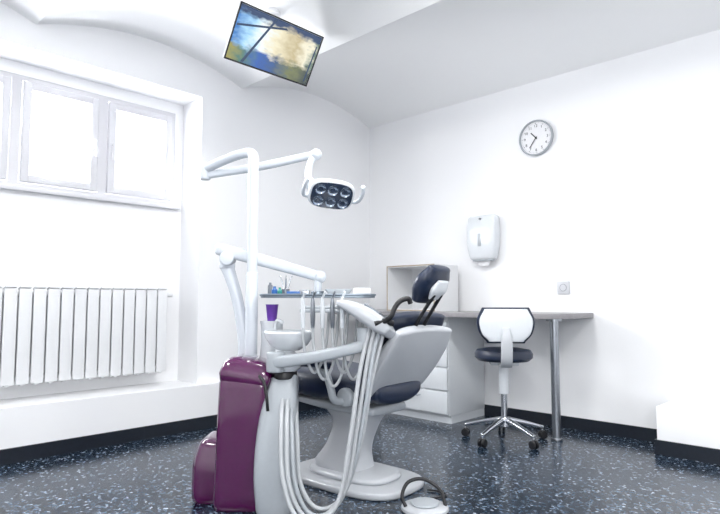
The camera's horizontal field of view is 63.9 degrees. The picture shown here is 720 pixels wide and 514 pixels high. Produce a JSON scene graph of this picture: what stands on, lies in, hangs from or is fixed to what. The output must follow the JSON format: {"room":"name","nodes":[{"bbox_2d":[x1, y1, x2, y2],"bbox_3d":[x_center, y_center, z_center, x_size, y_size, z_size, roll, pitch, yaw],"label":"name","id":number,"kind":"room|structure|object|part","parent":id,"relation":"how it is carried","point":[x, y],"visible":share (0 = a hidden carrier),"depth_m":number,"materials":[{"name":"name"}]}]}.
{"room":"dental clinic","nodes":[
{"label":"dental clinic","id":0,"kind":"room"},
{"bbox_2d":[0,57,183,398],"bbox_3d":[-2.289,-0.030,3.700,0.220,2.450,2.350,-4,-6,44],"label":"wall","id":1,"kind":"structure","parent":0,"point":[46,240],"depth_m":4.00,"materials":[{"name":"paint"}]},
{"bbox_2d":[0,70,17,184],"bbox_3d":[-2.396,-0.828,3.493,0.117,0.730,0.550,-4,-6,44],"label":"window","id":2,"kind":"structure","parent":1,"relation":"in","point":[8,81],"depth_m":3.65,"materials":[{"name":"plastic"}]},
{"bbox_3d":[-2.407,-0.827,3.504,0.065,0.658,0.478,-4,-6,44],"label":"sash","id":3,"kind":"part","parent":2,"relation":"part of","materials":[{"name":"plastic"}]},
{"bbox_2d":[13,75,103,195],"bbox_3d":[-2.013,-0.798,3.887,0.117,0.730,0.550,-4,-6,44],"label":"window","id":4,"kind":"structure","parent":1,"relation":"in","point":[26,86],"depth_m":3.85,"materials":[{"name":"plastic"}]},
{"bbox_3d":[-1.835,-0.759,4.014,0.042,0.130,0.024,-4,-6,44],"label":"handle","id":5,"kind":"part","parent":4,"relation":"part of","materials":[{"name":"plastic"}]},
{"bbox_2d":[0,285,172,387],"bbox_3d":[-2.038,0.533,3.633,0.170,0.697,1.786,-4,-6,44],"label":"radiator","id":6,"kind":"object","parent":1,"relation":"attached to","point":[53,334],"visible":1,"depth_m":3.75,"materials":[{"name":"white metal"}]},
{"bbox_2d":[0,184,179,209],"bbox_3d":[-2.187,-0.435,3.644,0.044,0.026,2.270,-4,-6,44],"label":"trim","id":7,"kind":"structure","parent":1,"relation":"attached to","point":[2,186],"depth_m":3.94,"materials":[{"name":"plastic"}]},
{"bbox_2d":[101,96,174,205],"bbox_3d":[-1.630,-0.769,4.280,0.117,0.730,0.550,-4,-6,44],"label":"window","id":8,"kind":"structure","parent":1,"relation":"in","point":[112,106],"depth_m":4.25,"materials":[{"name":"plastic"}]},
{"bbox_3d":[-1.754,-0.753,4.097,0.042,0.130,0.024,-4,-6,44],"label":"handle","id":9,"kind":"part","parent":8,"relation":"part of","materials":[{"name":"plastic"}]},
{"bbox_2d":[0,2,202,105],"bbox_3d":[-2.224,-1.531,3.749,0.600,0.550,2.350,-4,-6,44],"label":"wall header","id":10,"kind":"structure","parent":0,"point":[137,64],"depth_m":3.89,"materials":[{"name":"paint"}]},
{"bbox_2d":[177,63,369,383],"bbox_3d":[-0.694,-0.192,5.233,0.600,3.000,2.050,-4,-6,44],"label":"wall","id":11,"kind":"structure","parent":0,"point":[275,122],"depth_m":4.75,"materials":[{"name":"paint"}]},
{"bbox_2d":[0,380,219,449],"bbox_3d":[-1.785,1.044,3.724,0.360,0.310,5.200,-4,-6,44],"label":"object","id":12,"kind":"structure","parent":11,"relation":"attached to","point":[29,420],"depth_m":3.66,"materials":[{"name":"paint"}]},
{"bbox_2d":[0,402,320,465],"bbox_3d":[-1.651,1.147,3.586,0.012,0.085,5.200,-4,-6,44],"label":"baseboard","id":13,"kind":"structure","parent":11,"relation":"attached to","point":[65,446],"depth_m":3.63,"materials":[{"name":"plastic"}]},
{"bbox_2d":[0,0,719,127],"bbox_3d":[-0.096,-1.701,1.728,5.320,0.270,6.000,-4,-6,44],"label":"ceiling","id":14,"kind":"structure","parent":0,"point":[381,62],"depth_m":3.90,"materials":[{"name":"paint"}]},
{"bbox_2d":[223,1,323,86],"bbox_3d":[-0.526,-1.357,3.600,0.191,0.390,0.640,-4,-6,44],"label":"television","id":15,"kind":"object","parent":14,"relation":"hanging from","point":[261,40],"visible":1,"depth_m":3.57,"materials":[{"name":"black plastic"},{"name":"glass display screen"}]},
{"bbox_2d":[0,408,719,513],"bbox_3d":[0.010,1.120,1.973,6.000,0.100,5.600,-4,-6,44],"label":"floor","id":16,"kind":"structure","parent":0,"point":[585,472],"depth_m":3.02,"materials":[{"name":"plastic"}]},
{"bbox_2d":[191,148,412,513],"bbox_3d":[-0.297,0.307,2.666,1.040,1.693,0.577,0,-4,0],"label":"dental unit","id":17,"kind":"object","parent":16,"relation":"on","point":[251,463],"visible":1,"depth_m":2.54,"materials":[{"name":"paint"}]},
{"bbox_2d":[268,283,272,293],"bbox_3d":[-0.435,0.157,2.796,0.024,0.066,0.024,0,-4,0],"label":"bottle","id":18,"kind":"object","parent":17,"relation":"on","point":[270,287],"visible":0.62,"depth_m":2.79,"materials":[{"name":"grey plastic"}]},
{"bbox_2d":[215,244,325,353],"bbox_3d":[-0.436,0.244,2.764,0.447,0.622,0.368,-4,-6,44],"label":"support arm","id":19,"kind":"object","parent":17,"relation":"on","point":[274,339],"depth_m":2.74,"materials":[{"name":"metal"}]},
{"bbox_2d":[265,304,278,320],"bbox_3d":[-0.425,0.268,2.788,0.064,0.078,0.064,-4,-6,44],"label":"cup","id":20,"kind":"object","parent":17,"relation":"on","point":[271,309],"visible":0.95,"depth_m":2.77,"materials":[{"name":"purple plastic"}]},
{"bbox_2d":[272,286,276,293],"bbox_3d":[-0.405,0.162,2.736,0.028,0.046,0.028,0,-4,0],"label":"bottle","id":21,"kind":"object","parent":17,"relation":"on","point":[274,290],"visible":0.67,"depth_m":2.72,"materials":[{"name":"blue plastic"}]},
{"bbox_2d":[199,148,364,356],"bbox_3d":[-0.387,0.004,2.816,0.762,1.070,0.486,-4,-6,44],"label":"lamp","id":22,"kind":"object","parent":17,"relation":"attached to","point":[276,341],"depth_m":2.74,"materials":[{"name":"metal"}]},
{"bbox_2d":[282,289,289,293],"bbox_3d":[-0.360,0.172,2.795,0.040,0.035,0.040,0,-4,0],"label":"holder","id":23,"kind":"object","parent":17,"relation":"on","point":[284,291],"visible":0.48,"depth_m":2.78,"materials":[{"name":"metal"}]},
{"bbox_2d":[264,319,311,350],"bbox_3d":[-0.325,0.355,2.641,0.230,0.143,0.230,0,-4,0],"label":"bowl","id":24,"kind":"object","parent":17,"relation":"on","point":[276,338],"depth_m":2.57,"materials":[{"name":"white ceramic"}]},
{"bbox_2d":[287,291,299,293],"bbox_3d":[-0.310,0.171,2.695,0.060,0.022,0.040,0,-4,0],"label":"box","id":25,"kind":"object","parent":17,"relation":"on","point":[288,292],"visible":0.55,"depth_m":2.67,"materials":[{"name":"blue plastic"}]},
{"bbox_2d":[299,290,309,293],"bbox_3d":[-0.270,0.176,2.805,0.050,0.030,0.040,0,-4,0],"label":"box","id":26,"kind":"object","parent":17,"relation":"on","point":[301,291],"visible":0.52,"depth_m":2.79,"materials":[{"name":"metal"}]},
{"bbox_2d":[259,291,375,297],"bbox_3d":[-0.195,0.179,2.754,0.542,0.032,0.292,0,-4,0],"label":"tray","id":27,"kind":"object","parent":17,"relation":"on","point":[318,294],"depth_m":2.61,"materials":[{"name":"metal"}]},
{"bbox_3d":[-0.183,0.410,2.538,0.475,0.200,0.094,-1,-4,10],"label":"support arm","id":28,"kind":"part","parent":17,"relation":"part of","materials":[{"name":"grey plastic"}]},
{"bbox_2d":[325,289,351,293],"bbox_3d":[-0.100,0.167,2.705,0.128,0.032,0.128,0,-4,0],"label":"dish","id":29,"kind":"object","parent":17,"relation":"on","point":[329,291],"visible":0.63,"depth_m":2.66,"materials":[{"name":"white plastic"}]},
{"bbox_2d":[353,288,370,293],"bbox_3d":[0.010,0.172,2.825,0.080,0.040,0.060,0,-4,-6],"label":"pack","id":30,"kind":"object","parent":17,"relation":"on","point":[355,290],"visible":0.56,"depth_m":2.80},
{"bbox_3d":[0.060,0.232,2.536,0.070,0.058,0.160,-1,-4,7],"label":"control panel","id":31,"kind":"part","parent":17,"relation":"part of","materials":[{"name":"grey plastic"}]},
{"bbox_3d":[0.140,0.231,2.449,0.170,0.128,0.064,0,-4,0],"label":"handle","id":32,"kind":"part","parent":17,"relation":"part of","materials":[{"name":"black rubber"}]},
{"bbox_2d":[297,265,451,500],"bbox_3d":[-0.067,0.618,3.033,1.201,1.111,0.670,-4,-6,40],"label":"dental chair","id":33,"kind":"object","parent":16,"relation":"on","point":[421,339],"visible":0.7,"depth_m":2.80,"materials":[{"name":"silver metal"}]},
{"bbox_3d":[-0.130,0.610,2.756,0.134,0.190,0.132,-4,-6,40],"label":"armrest","id":34,"kind":"part","parent":33,"relation":"part of","materials":[{"name":"grey plastic"}]},
{"bbox_3d":[-0.105,0.717,3.057,0.663,0.145,0.490,-4,-6,40],"label":"seat frame","id":35,"kind":"part","parent":33,"relation":"part of","materials":[{"name":"grey plastic"}]},
{"bbox_3d":[-0.164,0.664,3.111,0.948,0.182,0.525,-4,-6,40],"label":"seat","id":36,"kind":"part","parent":33,"relation":"part of","materials":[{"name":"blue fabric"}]},
{"bbox_3d":[-0.030,1.111,2.966,0.720,0.065,0.460,-4,-6,40],"label":"plate","id":37,"kind":"part","parent":33,"relation":"part of","materials":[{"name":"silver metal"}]},
{"bbox_3d":[0.175,0.468,2.843,0.300,0.405,0.535,-4,-6,40],"label":"backrest","id":38,"kind":"part","parent":33,"relation":"part of","materials":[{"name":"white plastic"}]},
{"bbox_3d":[0.283,0.294,2.721,0.172,0.242,0.021,-3,-5,38],"label":"headrest rod","id":39,"kind":"part","parent":33,"relation":"part of","materials":[{"name":"black metal"}]},
{"bbox_3d":[0.327,0.298,2.772,0.171,0.242,0.020,-4,-6,41],"label":"headrest rod","id":40,"kind":"part","parent":33,"relation":"part of","materials":[{"name":"black metal"}]},
{"bbox_2d":[400,477,448,513],"bbox_3d":[0.324,1.051,2.599,0.210,0.130,0.352,-3,-5,33],"label":"foot pedal","id":41,"kind":"object","parent":16,"relation":"on","point":[419,505],"visible":1,"depth_m":2.52,"materials":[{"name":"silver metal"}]},
{"bbox_2d":[383,316,484,423],"bbox_3d":[0.578,0.873,4.675,0.650,0.794,0.539,-4,-6,44],"label":"base cabinet","id":42,"kind":"object","parent":16,"relation":"on","point":[453,392],"visible":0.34,"depth_m":4.41,"materials":[{"name":"white laminate"}]},
{"bbox_3d":[0.419,1.100,4.495,0.644,0.164,0.019,-4,-6,44],"label":"drawer","id":43,"kind":"part","parent":42,"relation":"part of","materials":[{"name":"white laminate"}]},
{"bbox_3d":[0.419,0.927,4.508,0.644,0.164,0.019,-4,-6,44],"label":"drawer","id":44,"kind":"part","parent":42,"relation":"part of","materials":[{"name":"white laminate"}]},
{"bbox_3d":[0.419,0.754,4.521,0.644,0.164,0.019,-4,-6,44],"label":"drawer","id":45,"kind":"part","parent":42,"relation":"part of","materials":[{"name":"white laminate"}]},
{"bbox_2d":[335,309,593,441],"bbox_3d":[0.697,0.844,4.535,2.060,0.830,0.595,-4,-6,44],"label":"desk","id":46,"kind":"object","parent":16,"relation":"on","point":[553,318],"visible":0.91,"depth_m":3.80,"materials":[{"name":"grey laminate"}]},
{"bbox_2d":[387,264,457,310],"bbox_3d":[0.517,0.262,4.824,0.500,0.375,0.323,-4,-6,44],"label":"storage box","id":47,"kind":"object","parent":46,"relation":"on","point":[400,279],"visible":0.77,"depth_m":4.90,"materials":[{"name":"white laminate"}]},
{"bbox_2d":[335,309,593,318],"bbox_3d":[0.697,0.448,4.564,2.060,0.035,0.595,-4,-6,44],"label":"countertop","id":48,"kind":"structure","parent":46,"relation":"on","point":[463,314],"depth_m":4.05,"materials":[{"name":"grey laminate"}]},
{"bbox_3d":[1.290,0.808,3.811,0.100,0.795,0.100,-4,-6,44],"label":"leg","id":49,"kind":"part","parent":46,"relation":"part of","materials":[{"name":"metal"}]},
{"bbox_2d":[461,307,547,449],"bbox_3d":[0.957,0.771,3.845,0.565,0.873,0.558,-1,-4,9],"label":"office chair","id":50,"kind":"object","parent":16,"relation":"on","point":[506,326],"visible":1,"depth_m":3.64,"materials":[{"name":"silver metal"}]},
{"bbox_3d":[0.825,1.108,3.872,0.255,0.095,0.040,-2,-5,25],"label":"leg","id":51,"kind":"part","parent":50,"relation":"part of","materials":[{"name":"silver metal"}]},
{"bbox_3d":[0.855,1.096,3.704,0.040,0.095,0.255,-4,-6,43],"label":"leg","id":52,"kind":"part","parent":50,"relation":"part of","materials":[{"name":"silver metal"}]},
{"bbox_3d":[0.955,0.647,3.842,0.380,0.080,0.380,-1,-4,9],"label":"seat","id":53,"kind":"part","parent":50,"relation":"part of","materials":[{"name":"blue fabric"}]},
{"bbox_3d":[0.920,0.432,3.635,0.331,0.207,0.038,-1,-4,9],"label":"backrest","id":54,"kind":"part","parent":50,"relation":"part of","materials":[{"name":"white plastic"}]},
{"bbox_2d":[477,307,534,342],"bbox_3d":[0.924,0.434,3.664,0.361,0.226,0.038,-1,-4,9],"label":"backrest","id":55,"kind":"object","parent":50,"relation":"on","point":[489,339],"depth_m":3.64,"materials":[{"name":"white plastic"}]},
{"bbox_3d":[1.023,1.094,3.681,0.040,0.095,0.255,2,-5,-28],"label":"leg","id":56,"kind":"part","parent":50,"relation":"part of","materials":[{"name":"silver metal"}]},
{"bbox_3d":[1.098,1.105,3.828,0.255,0.095,0.040,1,-4,-8],"label":"leg","id":57,"kind":"part","parent":50,"relation":"part of","materials":[{"name":"silver metal"}]},
{"bbox_2d":[370,29,719,428],"bbox_3d":[2.105,-0.297,3.814,5.400,3.000,0.200,-4,-6,44],"label":"wall","id":58,"kind":"structure","parent":0,"point":[622,206],"depth_m":4.12,"materials":[{"name":"paint"}]},
{"bbox_2d":[467,214,499,265],"bbox_3d":[0.992,-0.134,4.653,0.265,0.408,0.121,-4,-6,44],"label":"dispenser","id":59,"kind":"object","parent":58,"relation":"attached to","point":[483,231],"visible":1,"depth_m":4.60,"materials":[{"name":"white plastic"}]},
{"bbox_2d":[519,120,553,155],"bbox_3d":[1.351,-0.914,4.428,0.278,0.278,0.035,-4,-6,44],"label":"wall clock","id":60,"kind":"object","parent":58,"relation":"attached to","point":[536,137],"visible":1,"depth_m":4.42,"materials":[{"name":"grey plastic"}]},
{"bbox_2d":[557,281,569,293],"bbox_3d":[1.489,0.224,4.223,0.092,0.092,0.016,-4,-6,44],"label":"wall outlet","id":61,"kind":"object","parent":58,"relation":"attached to","point":[563,287],"visible":1,"depth_m":4.22,"materials":[{"name":"plastic"}]},
{"bbox_2d":[484,404,719,464],"bbox_3d":[1.888,1.145,3.560,5.108,0.085,0.312,-4,-6,44],"label":"baseboard","id":62,"kind":"structure","parent":58,"relation":"attached to","point":[588,425],"depth_m":3.88,"materials":[{"name":"plastic"}]},
{"bbox_2d":[656,400,719,448],"bbox_3d":[2.807,0.982,2.687,2.560,0.280,0.300,-4,-6,44],"label":"trim","id":63,"kind":"structure","parent":58,"relation":"attached to","point":[697,424],"depth_m":3.37,"materials":[{"name":"paint"}]}
]}

